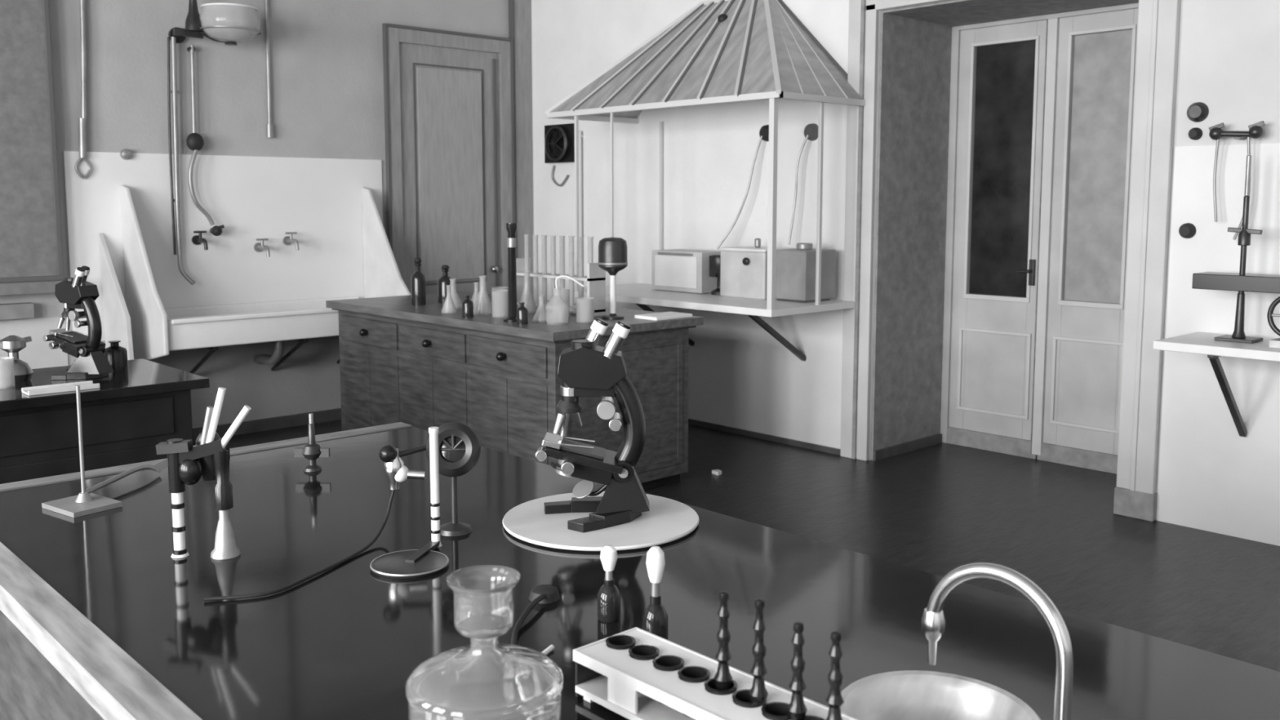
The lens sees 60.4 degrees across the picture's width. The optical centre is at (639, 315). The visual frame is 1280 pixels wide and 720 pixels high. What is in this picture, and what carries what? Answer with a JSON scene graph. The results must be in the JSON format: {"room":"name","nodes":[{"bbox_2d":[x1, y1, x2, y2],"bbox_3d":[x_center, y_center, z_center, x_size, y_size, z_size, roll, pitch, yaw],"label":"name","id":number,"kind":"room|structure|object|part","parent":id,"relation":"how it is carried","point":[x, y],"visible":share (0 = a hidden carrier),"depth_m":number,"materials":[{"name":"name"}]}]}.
{"room":"science laboratory","nodes":[
{"label":"science laboratory","id":0,"kind":"room"},
{"bbox_2d":[0,0,508,428],"bbox_3d":[-4.051,-1.025,6.402,10.680,3.900,0.300,-6,8,-43],"label":"wall","id":1,"kind":"structure","parent":0,"point":[326,71],"depth_m":7.49,"materials":[{"name":"grey paint"}]},
{"bbox_2d":[0,0,65,319],"bbox_3d":[-4.142,-1.281,5.972,1.800,2.700,0.158,-6,8,-43],"label":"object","id":2,"kind":"object","parent":1,"relation":"attached to","point":[31,252],"visible":0.88,"depth_m":6.49,"materials":[{"name":"grey"}]},
{"bbox_2d":[0,316,67,368],"bbox_3d":[-5.590,0.643,4.927,5.590,0.890,0.010,-6,8,-43],"label":"trim","id":3,"kind":"structure","parent":1,"relation":"attached to","point":[37,353],"depth_m":6.67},
{"bbox_2d":[120,148,132,159],"bbox_3d":[-3.231,-1.019,6.919,0.070,0.070,0.040,-6,8,-43],"label":"knob","id":4,"kind":"object","parent":1,"relation":"attached to","point":[125,153],"visible":1,"depth_m":6.91,"materials":[{"name":"white plastic"}]},
{"bbox_2d":[167,36,195,284],"bbox_3d":[-2.979,-0.993,7.102,0.144,1.591,0.076,3,7,26],"label":"pipe","id":5,"kind":"object","parent":1,"relation":"attached to","point":[173,39],"visible":1,"depth_m":7.09,"materials":[{"name":"grey metal"}]},
{"bbox_2d":[191,231,208,249],"bbox_3d":[-2.878,-0.497,7.213,0.080,0.124,0.172,-6,8,-43],"label":"water tap","id":6,"kind":"object","parent":1,"relation":"attached to","point":[196,239],"visible":1,"depth_m":7.21,"materials":[{"name":"metal"}]},
{"bbox_2d":[186,44,214,225],"bbox_3d":[-2.893,-1.175,7.190,0.160,1.166,0.103,-6,8,-43],"label":"hose","id":7,"kind":"object","parent":1,"relation":"attached to","point":[194,141],"visible":1,"depth_m":7.15,"materials":[{"name":"grey rubber"}]},
{"bbox_2d":[168,0,262,45],"bbox_3d":[-2.710,-1.930,7.028,0.554,0.370,0.389,-3,7,-27],"label":"wall lamp","id":8,"kind":"object","parent":1,"relation":"attached to","point":[194,28],"visible":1,"depth_m":6.96,"materials":[{"name":"metal"}]},
{"bbox_2d":[209,224,224,235],"bbox_3d":[-2.820,-0.569,7.305,0.085,0.075,0.105,-6,8,-43],"label":"gas valve","id":9,"kind":"object","parent":1,"relation":"attached to","point":[216,230],"visible":1,"depth_m":7.27,"materials":[{"name":"metal"}]},
{"bbox_2d":[62,151,382,341],"bbox_3d":[-2.717,-0.496,7.489,2.170,1.180,0.012,-6,8,-43],"label":"backsplash","id":10,"kind":"structure","parent":1,"relation":"attached to","point":[254,197],"depth_m":7.43,"materials":[{"name":"white tile"}]},
{"bbox_2d":[253,238,270,257],"bbox_3d":[-2.571,-0.467,7.503,0.080,0.124,0.172,-6,8,-43],"label":"water tap","id":11,"kind":"object","parent":1,"relation":"attached to","point":[258,246],"visible":1,"depth_m":7.50,"materials":[{"name":"grey metal"}]},
{"bbox_2d":[120,184,410,373],"bbox_3d":[-2.433,-0.223,7.336,1.710,1.286,0.655,-6,8,-43],"label":"sink","id":12,"kind":"object","parent":1,"relation":"attached to","point":[157,331],"depth_m":6.98,"materials":[{"name":"ceramic"}]},
{"bbox_2d":[192,408,341,441],"bbox_3d":[-4.773,0.969,5.710,7.800,0.080,0.030,-6,8,-43],"label":"baseboard","id":13,"kind":"structure","parent":1,"relation":"attached to","point":[296,420],"depth_m":7.74,"materials":[{"name":"wood"}]},
{"bbox_2d":[282,231,299,249],"bbox_3d":[-2.417,-0.522,7.641,0.080,0.124,0.172,-6,8,-43],"label":"water tap","id":14,"kind":"object","parent":1,"relation":"attached to","point":[286,240],"visible":1,"depth_m":7.64,"materials":[{"name":"grey metal"}]},
{"bbox_2d":[381,22,515,296],"bbox_3d":[-1.455,-0.747,8.586,1.160,2.890,0.090,-6,8,-43],"label":"door","id":15,"kind":"structure","parent":1,"relation":"in","point":[448,96],"depth_m":8.52,"materials":[{"name":"grey wood"}]},
{"bbox_2d":[508,0,533,298],"bbox_3d":[-0.969,-1.294,9.007,0.190,3.890,0.060,-6,8,-43],"label":"trim","id":16,"kind":"structure","parent":1,"relation":"attached to","point":[519,11],"depth_m":8.96,"materials":[{"name":"grey"}]},
{"bbox_2d":[192,419,1279,671],"bbox_3d":[-0.306,1.353,2.910,11.100,0.100,10.850,-6,8,-43],"label":"floor","id":17,"kind":"structure","parent":0,"point":[940,508],"depth_m":5.40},
{"bbox_2d":[0,358,209,484],"bbox_3d":[-3.564,0.798,3.645,4.000,0.850,0.800,-6,8,-43],"label":"bench","id":18,"kind":"object","parent":17,"relation":"on","point":[136,408],"visible":0.52,"depth_m":4.45,"materials":[{"name":"black wood"}]},
{"bbox_2d":[0,335,33,382],"bbox_3d":[-2.621,0.146,4.594,0.140,0.250,0.140,0,6,1],"label":"lamp","id":19,"kind":"object","parent":18,"relation":"on","point":[13,370],"visible":1,"depth_m":4.56,"materials":[{"name":"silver metal"}]},
{"bbox_2d":[21,380,100,395],"bbox_3d":[-2.297,0.286,4.362,0.260,0.020,0.100,-6,8,-43],"label":"tray","id":20,"kind":"object","parent":18,"relation":"on","point":[67,387],"visible":1,"depth_m":4.34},
{"bbox_2d":[43,266,114,380],"bbox_3d":[-2.405,0.026,4.670,0.264,0.473,0.208,3,7,25],"label":"microscope","id":21,"kind":"object","parent":18,"relation":"on","point":[75,292],"visible":1,"depth_m":4.64,"materials":[{"name":"black paint"}]},
{"bbox_2d":[103,340,128,369],"bbox_3d":[-2.354,0.174,4.929,0.100,0.124,0.100,-6,8,-43],"label":"bottle","id":22,"kind":"object","parent":18,"relation":"on","point":[116,355],"visible":0.9,"depth_m":4.90,"materials":[{"name":"black glass"}]},
{"bbox_2d":[98,232,133,359],"bbox_3d":[-3.187,0.198,6.741,0.030,1.398,0.529,-6,8,-43],"label":"leaning board","id":23,"kind":"object","parent":17,"relation":"on","point":[117,318],"visible":0.46,"depth_m":6.75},
{"bbox_2d":[325,291,703,490],"bbox_3d":[-0.850,0.425,6.718,1.089,0.950,2.380,-6,8,-43],"label":"base cabinet","id":24,"kind":"object","parent":17,"relation":"on","point":[428,365],"visible":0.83,"depth_m":6.12,"materials":[{"name":"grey wood"}]},
{"bbox_2d":[410,257,426,305],"bbox_3d":[-1.390,-0.220,6.887,0.090,0.297,0.090,-6,8,-43],"label":"bottle","id":25,"kind":"object","parent":24,"relation":"on","point":[418,277],"visible":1,"depth_m":6.86,"materials":[{"name":"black glass"}]},
{"bbox_2d":[437,264,453,303],"bbox_3d":[-1.243,-0.206,7.025,0.100,0.242,0.100,-6,8,-43],"label":"bottle","id":26,"kind":"object","parent":24,"relation":"on","point":[445,283],"visible":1,"depth_m":6.99,"materials":[{"name":"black glass"}]},
{"bbox_2d":[462,294,473,317],"bbox_3d":[-0.964,-0.055,6.149,0.064,0.124,0.064,-6,8,-43],"label":"bottle","id":27,"kind":"object","parent":24,"relation":"on","point":[467,304],"visible":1,"depth_m":6.12,"materials":[{"name":"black glass"}]},
{"bbox_2d":[503,222,517,322],"bbox_3d":[-0.689,-0.235,5.920,0.100,0.530,0.100,-6,8,-43],"label":"cylinder","id":28,"kind":"object","parent":24,"relation":"on","point":[511,228],"visible":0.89,"depth_m":5.90,"materials":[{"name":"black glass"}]},
{"bbox_2d":[516,302,528,324],"bbox_3d":[-0.623,-0.015,5.813,0.060,0.114,0.060,-6,8,-43],"label":"bottle","id":29,"kind":"object","parent":24,"relation":"on","point":[522,312],"visible":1,"depth_m":5.79,"materials":[{"name":"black glass"}]},
{"bbox_2d":[515,257,605,316],"bbox_3d":[-0.485,-0.250,6.466,0.120,0.446,0.720,-6,8,-43],"label":"test tube rack","id":30,"kind":"object","parent":24,"relation":"on","point":[595,277],"visible":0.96,"depth_m":6.32,"materials":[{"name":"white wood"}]},
{"bbox_2d":[555,275,583,289],"bbox_3d":[-0.406,-0.085,5.797,0.193,0.258,0.120,3,7,25],"label":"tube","id":31,"kind":"object","parent":24,"relation":"on","point":[561,276],"visible":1,"depth_m":5.79,"materials":[{"name":"plastic"}]},
{"bbox_2d":[597,236,627,319],"bbox_3d":[-0.150,-0.210,6.063,0.165,0.450,0.165,-6,8,-43],"label":"table lamp","id":32,"kind":"object","parent":24,"relation":"on","point":[612,251],"visible":1,"depth_m":6.00,"materials":[{"name":"metal"}]},
{"bbox_2d":[634,311,692,320],"bbox_3d":[0.131,0.000,6.121,0.280,0.020,0.180,-6,8,-43],"label":"tray","id":33,"kind":"object","parent":24,"relation":"on","point":[664,315],"visible":1,"depth_m":6.06,"materials":[{"name":"ceramic"}]},
{"bbox_2d":[0,422,1279,719],"bbox_3d":[-0.018,0.980,1.895,1.400,0.854,3.835,-6,8,-43],"label":"table","id":34,"kind":"object","parent":17,"relation":"on","point":[99,620],"visible":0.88,"depth_m":2.07,"materials":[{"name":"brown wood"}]},
{"bbox_2d":[41,385,160,517],"bbox_3d":[-1.327,0.308,2.802,0.175,0.300,0.404,2,6,20],"label":"support stand","id":35,"kind":"object","parent":34,"relation":"on","point":[86,502],"visible":0.89,"depth_m":2.70,"materials":[{"name":"grey metal"}]},
{"bbox_2d":[153,386,251,558],"bbox_3d":[-0.920,0.326,2.337,0.206,0.362,0.090,-1,6,-6],"label":"stand","id":36,"kind":"object","parent":34,"relation":"on","point":[186,463],"visible":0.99,"depth_m":2.30,"materials":[{"name":"white metal"}]},
{"bbox_2d":[210,448,240,559],"bbox_3d":[-0.880,0.395,2.324,0.060,0.228,0.060,-6,8,-43],"label":"burner","id":37,"kind":"object","parent":34,"relation":"on","point":[225,548],"visible":1,"depth_m":2.31,"materials":[{"name":"grey metal"}]},
{"bbox_2d":[293,413,329,471],"bbox_3d":[-0.915,0.351,3.066,0.090,0.160,0.056,-3,7,-27],"label":"tap","id":38,"kind":"object","parent":34,"relation":"on","point":[312,451],"visible":1,"depth_m":3.06,"materials":[{"name":"metal"}]},
{"bbox_2d":[204,422,480,601],"bbox_3d":[-0.628,0.386,2.307,0.177,0.249,0.641,5,8,40],"label":"apparatus","id":39,"kind":"object","parent":34,"relation":"on","point":[459,445],"visible":0.94,"depth_m":2.47,"materials":[{"name":"metal"}]},
{"bbox_2d":[369,426,448,578],"bbox_3d":[-0.462,0.383,2.272,0.205,0.262,0.170,-6,8,-43],"label":"stand","id":40,"kind":"object","parent":34,"relation":"on","point":[424,562],"visible":1,"depth_m":2.30,"materials":[{"name":"metal"}]},
{"bbox_2d":[405,564,563,719],"bbox_3d":[-0.205,0.471,1.453,0.206,0.259,0.206,-6,8,-43],"label":"flask","id":41,"kind":"object","parent":34,"relation":"on","point":[486,678],"visible":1,"depth_m":1.41,"materials":[{"name":"clear glass"}]},
{"bbox_2d":[511,584,560,644],"bbox_3d":[-0.196,0.536,1.974,0.060,0.021,0.279,1,6,8],"label":"stopper","id":42,"kind":"object","parent":34,"relation":"on","point":[543,593],"visible":0.97,"depth_m":2.06,"materials":[{"name":"grey rubber"}]},
{"bbox_2d":[542,644,554,655],"bbox_3d":[-0.169,0.564,1.763,0.026,0.009,0.166,1,6,9],"label":"pipette","id":43,"kind":"object","parent":34,"relation":"on","point":[551,647],"visible":0.23,"depth_m":1.83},
{"bbox_2d":[502,491,699,551],"bbox_3d":[-0.091,0.477,2.577,0.460,0.012,0.460,-6,8,-43],"label":"plate","id":44,"kind":"object","parent":34,"relation":"on","point":[668,520],"visible":0.8,"depth_m":2.49,"materials":[{"name":"white ceramic"}]},
{"bbox_2d":[535,317,649,533],"bbox_3d":[-0.107,0.242,2.529,0.257,0.466,0.207,0,6,4],"label":"microscope","id":45,"kind":"object","parent":44,"relation":"on","point":[586,368],"visible":1,"depth_m":2.52,"materials":[{"name":"black paint"}]},
{"bbox_2d":[597,545,620,622],"bbox_3d":[-0.056,0.479,1.975,0.042,0.134,0.042,-6,8,-43],"label":"dropper bottle","id":46,"kind":"object","parent":34,"relation":"on","point":[609,595],"visible":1,"depth_m":1.96,"materials":[{"name":"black glass"}]},
{"bbox_2d":[643,546,667,639],"bbox_3d":[0.026,0.471,1.824,0.042,0.181,0.042,-6,8,-43],"label":"dropper bottle","id":47,"kind":"object","parent":34,"relation":"on","point":[655,616],"visible":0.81,"depth_m":1.81,"materials":[{"name":"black glass"}]},
{"bbox_2d":[573,591,857,719],"bbox_3d":[0.145,0.487,1.488,0.130,0.218,0.585,-6,8,-43],"label":"rack","id":48,"kind":"object","parent":34,"relation":"on","point":[635,673],"visible":1,"depth_m":1.54,"materials":[{"name":"plastic"}]},
{"bbox_2d":[840,670,1040,719],"bbox_3d":[0.429,0.618,1.594,0.295,0.090,0.295,-6,8,-43],"label":"metal basin","id":49,"kind":"object","parent":34,"relation":"on","point":[908,695],"visible":0.91,"depth_m":1.69,"materials":[{"name":"metal"}]},
{"bbox_2d":[921,562,1073,719],"bbox_3d":[0.498,0.468,1.526,0.048,0.250,0.238,-6,8,-43],"label":"tap","id":50,"kind":"object","parent":34,"relation":"on","point":[933,620],"visible":1,"depth_m":1.49,"materials":[{"name":"silver metal"}]},
{"bbox_2d":[711,469,721,475],"bbox_3d":[0.458,0.919,6.463,0.041,0.020,0.061,-4,7,-33],"label":"paper scrap","id":51,"kind":"object","parent":17,"relation":"on","point":[717,472],"visible":1,"depth_m":6.45,"materials":[{"name":"paper"}]},
{"bbox_2d":[530,0,954,460],"bbox_3d":[0.589,-1.209,8.158,0.920,3.900,3.430,-6,8,-43],"label":"wall","id":52,"kind":"structure","parent":0,"point":[740,375],"depth_m":7.67,"materials":[{"name":"white paint"}]},
{"bbox_2d":[544,123,574,186],"bbox_3d":[-0.642,-1.276,8.737,0.090,0.488,0.360,-6,8,-43],"label":"ventilator","id":53,"kind":"object","parent":52,"relation":"attached to","point":[559,139],"visible":1,"depth_m":8.70,"materials":[{"name":"black paint"}]},
{"bbox_2d":[578,130,583,275],"bbox_3d":[-0.462,-0.871,8.618,0.044,1.150,0.028,-6,8,-43],"label":"pipe","id":54,"kind":"object","parent":52,"relation":"attached to","point":[580,135],"visible":0.74,"depth_m":8.60,"materials":[{"name":"white metal"}]},
{"bbox_2d":[545,0,865,360],"bbox_3d":[0.365,-0.913,7.129,0.865,2.392,2.099,-6,8,-43],"label":"fume hood","id":55,"kind":"object","parent":52,"relation":"attached to","point":[717,51],"depth_m":6.81,"materials":[{"name":"metal"}]},
{"bbox_2d":[651,248,720,293],"bbox_3d":[0.339,-0.309,7.504,0.300,0.275,0.480,-6,8,-43],"label":"box","id":56,"kind":"object","parent":55,"relation":"on","point":[685,270],"visible":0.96,"depth_m":7.37,"materials":[{"name":"grey metal"}]},
{"bbox_3d":[0.526,-0.272,7.230,0.120,0.260,0.120,-6,8,-43],"label":"gas burner unit","id":57,"kind":"part","parent":55,"relation":"part of","materials":[{"name":"grey metal"}]},
{"bbox_2d":[718,238,795,299],"bbox_3d":[0.746,-0.311,7.048,0.340,0.375,0.400,-6,8,-43],"label":"box","id":58,"kind":"object","parent":55,"relation":"in","point":[743,269],"visible":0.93,"depth_m":6.95,"materials":[{"name":"metal"}]},
{"bbox_2d":[775,242,835,302],"bbox_3d":[1.012,-0.273,6.779,0.300,0.355,0.260,-6,8,-43],"label":"canister","id":59,"kind":"object","parent":55,"relation":"in","point":[795,278],"visible":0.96,"depth_m":6.68,"materials":[{"name":"grey metal"}]},
{"bbox_2d":[716,124,768,248],"bbox_3d":[0.700,-0.851,7.279,0.385,0.819,0.082,2,6,21],"label":"hose","id":60,"kind":"object","parent":52,"relation":"attached to","point":[764,131],"visible":0.91,"depth_m":7.21,"materials":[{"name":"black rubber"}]},
{"bbox_2d":[688,417,840,455],"bbox_3d":[0.183,0.739,8.107,0.020,0.035,3.210,-6,8,-43],"label":"baseboard","id":61,"kind":"structure","parent":52,"relation":"attached to","point":[695,422],"depth_m":7.38,"materials":[{"name":"wood"}]},
{"bbox_2d":[787,123,817,244],"bbox_3d":[1.044,-0.836,6.973,0.188,0.766,0.081,3,7,23],"label":"hose","id":62,"kind":"object","parent":52,"relation":"attached to","point":[811,131],"visible":0.98,"depth_m":6.92,"materials":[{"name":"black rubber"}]},
{"bbox_2d":[871,0,1138,460],"bbox_3d":[2.236,-0.427,6.368,0.760,2.719,1.538,-6,8,-43],"label":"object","id":63,"kind":"structure","parent":52,"relation":"attached to","point":[916,42],"depth_m":6.87,"materials":[{"name":"grey paint"}]},
{"bbox_2d":[880,0,1136,26],"bbox_3d":[2.280,-2.372,6.205,0.920,1.180,1.540,-6,8,-43],"label":"lintel","id":64,"kind":"object","parent":52,"relation":"attached to","point":[946,0],"visible":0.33,"depth_m":6.40,"materials":[{"name":"white paint"}]},
{"bbox_2d":[840,0,1180,521],"bbox_3d":[1.927,-0.487,6.066,0.055,2.900,1.930,-6,8,-43],"label":"trim casing","id":65,"kind":"structure","parent":52,"relation":"attached to","point":[1135,496],"depth_m":5.52,"materials":[{"name":"white wood"}]},
{"bbox_2d":[940,2,1138,474],"bbox_3d":[2.518,-0.449,6.630,0.150,2.707,1.536,-6,8,-43],"label":"door","id":66,"kind":"structure","parent":52,"relation":"in","point":[1042,108],"depth_m":6.72,"materials":[{"name":"white wood"}]},
{"bbox_2d":[1155,0,1279,493],"bbox_3d":[4.636,-0.754,3.827,0.920,3.900,5.380,-6,8,-43],"label":"wall","id":67,"kind":"structure","parent":0,"point":[1228,51],"depth_m":5.15,"materials":[{"name":"white paint"}]},
{"bbox_2d":[1178,222,1195,238],"bbox_3d":[2.637,-0.412,5.303,0.040,0.076,0.076,-6,8,-43],"label":"wall socket","id":68,"kind":"object","parent":67,"relation":"attached to","point":[1187,230],"visible":1,"depth_m":5.29,"materials":[{"name":"black plastic"}]},
{"bbox_2d":[1188,127,1202,140],"bbox_3d":[2.650,-0.872,5.253,0.040,0.060,0.060,-6,8,-43],"label":"wall socket","id":69,"kind":"object","parent":67,"relation":"attached to","point":[1195,133],"visible":1,"depth_m":5.24,"materials":[{"name":"black plastic"}]},
{"bbox_2d":[1186,102,1208,122],"bbox_3d":[2.654,-0.973,5.239,0.040,0.096,0.096,-6,8,-43],"label":"wall socket","id":70,"kind":"object","parent":67,"relation":"attached to","point":[1197,112],"visible":1,"depth_m":5.22,"materials":[{"name":"plastic"}]},
{"bbox_2d":[1153,331,1279,436],"bbox_3d":[3.031,0.390,4.610,0.527,0.479,1.530,-6,8,-43],"label":"wall shelf","id":71,"kind":"object","parent":67,"relation":"attached to","point":[1200,343],"visible":1,"depth_m":4.88,"materials":[{"name":"wood"}]},
{"bbox_2d":[1191,155,1279,343],"bbox_3d":[2.714,-0.301,4.920,0.180,0.830,0.380,-6,8,-43],"label":"stand","id":72,"kind":"object","parent":71,"relation":"on","point":[1241,282],"visible":1,"depth_m":4.91,"materials":[{"name":"metal"}]},
{"bbox_2d":[1266,296,1279,347],"bbox_3d":[2.889,-0.004,4.776,0.300,0.270,0.266,-6,8,-43],"label":"wheel","id":73,"kind":"object","parent":71,"relation":"on","point":[1275,343],"visible":1,"depth_m":4.81,"materials":[{"name":"grey metal"}]},
{"bbox_2d":[1155,142,1279,546],"bbox_3d":[4.363,0.301,3.546,0.010,1.860,5.180,-6,8,-43],"label":"wall panel","id":74,"kind":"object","parent":67,"relation":"attached to","point":[1213,478],"depth_m":5.25,"materials":[{"name":"white paint"}]},
{"bbox_2d":[1208,120,1264,239],"bbox_3d":[2.764,-0.626,5.104,0.110,0.541,0.236,-6,8,-43],"label":"tap","id":75,"kind":"object","parent":67,"relation":"attached to","point":[1255,131],"visible":0.91,"depth_m":5.08,"materials":[{"name":"metal"}]},
{"bbox_3d":[-0.306,-2.625,2.492,11.100,0.100,10.850,-6,8,-43],"label":"ceiling","id":76,"kind":"structure","parent":0,"visible":0},
{"bbox_2d":[74,0,91,178],"bbox_3d":[-3.414,-1.922,6.652,0.113,2.168,0.049,-6,8,-43],"label":"hanging cord","id":77,"kind":"object","parent":76,"relation":"hanging from","point":[82,121],"visible":1,"depth_m":6.71,"materials":[{"name":"grey metal"}]},
{"bbox_2d":[264,0,274,137],"bbox_3d":[-2.540,-2.157,7.462,0.059,1.870,0.050,-6,8,-43],"label":"pipe","id":78,"kind":"object","parent":76,"relation":"hanging from","point":[269,126],"visible":1,"depth_m":7.50,"materials":[{"name":"grey metal"}]}
]}

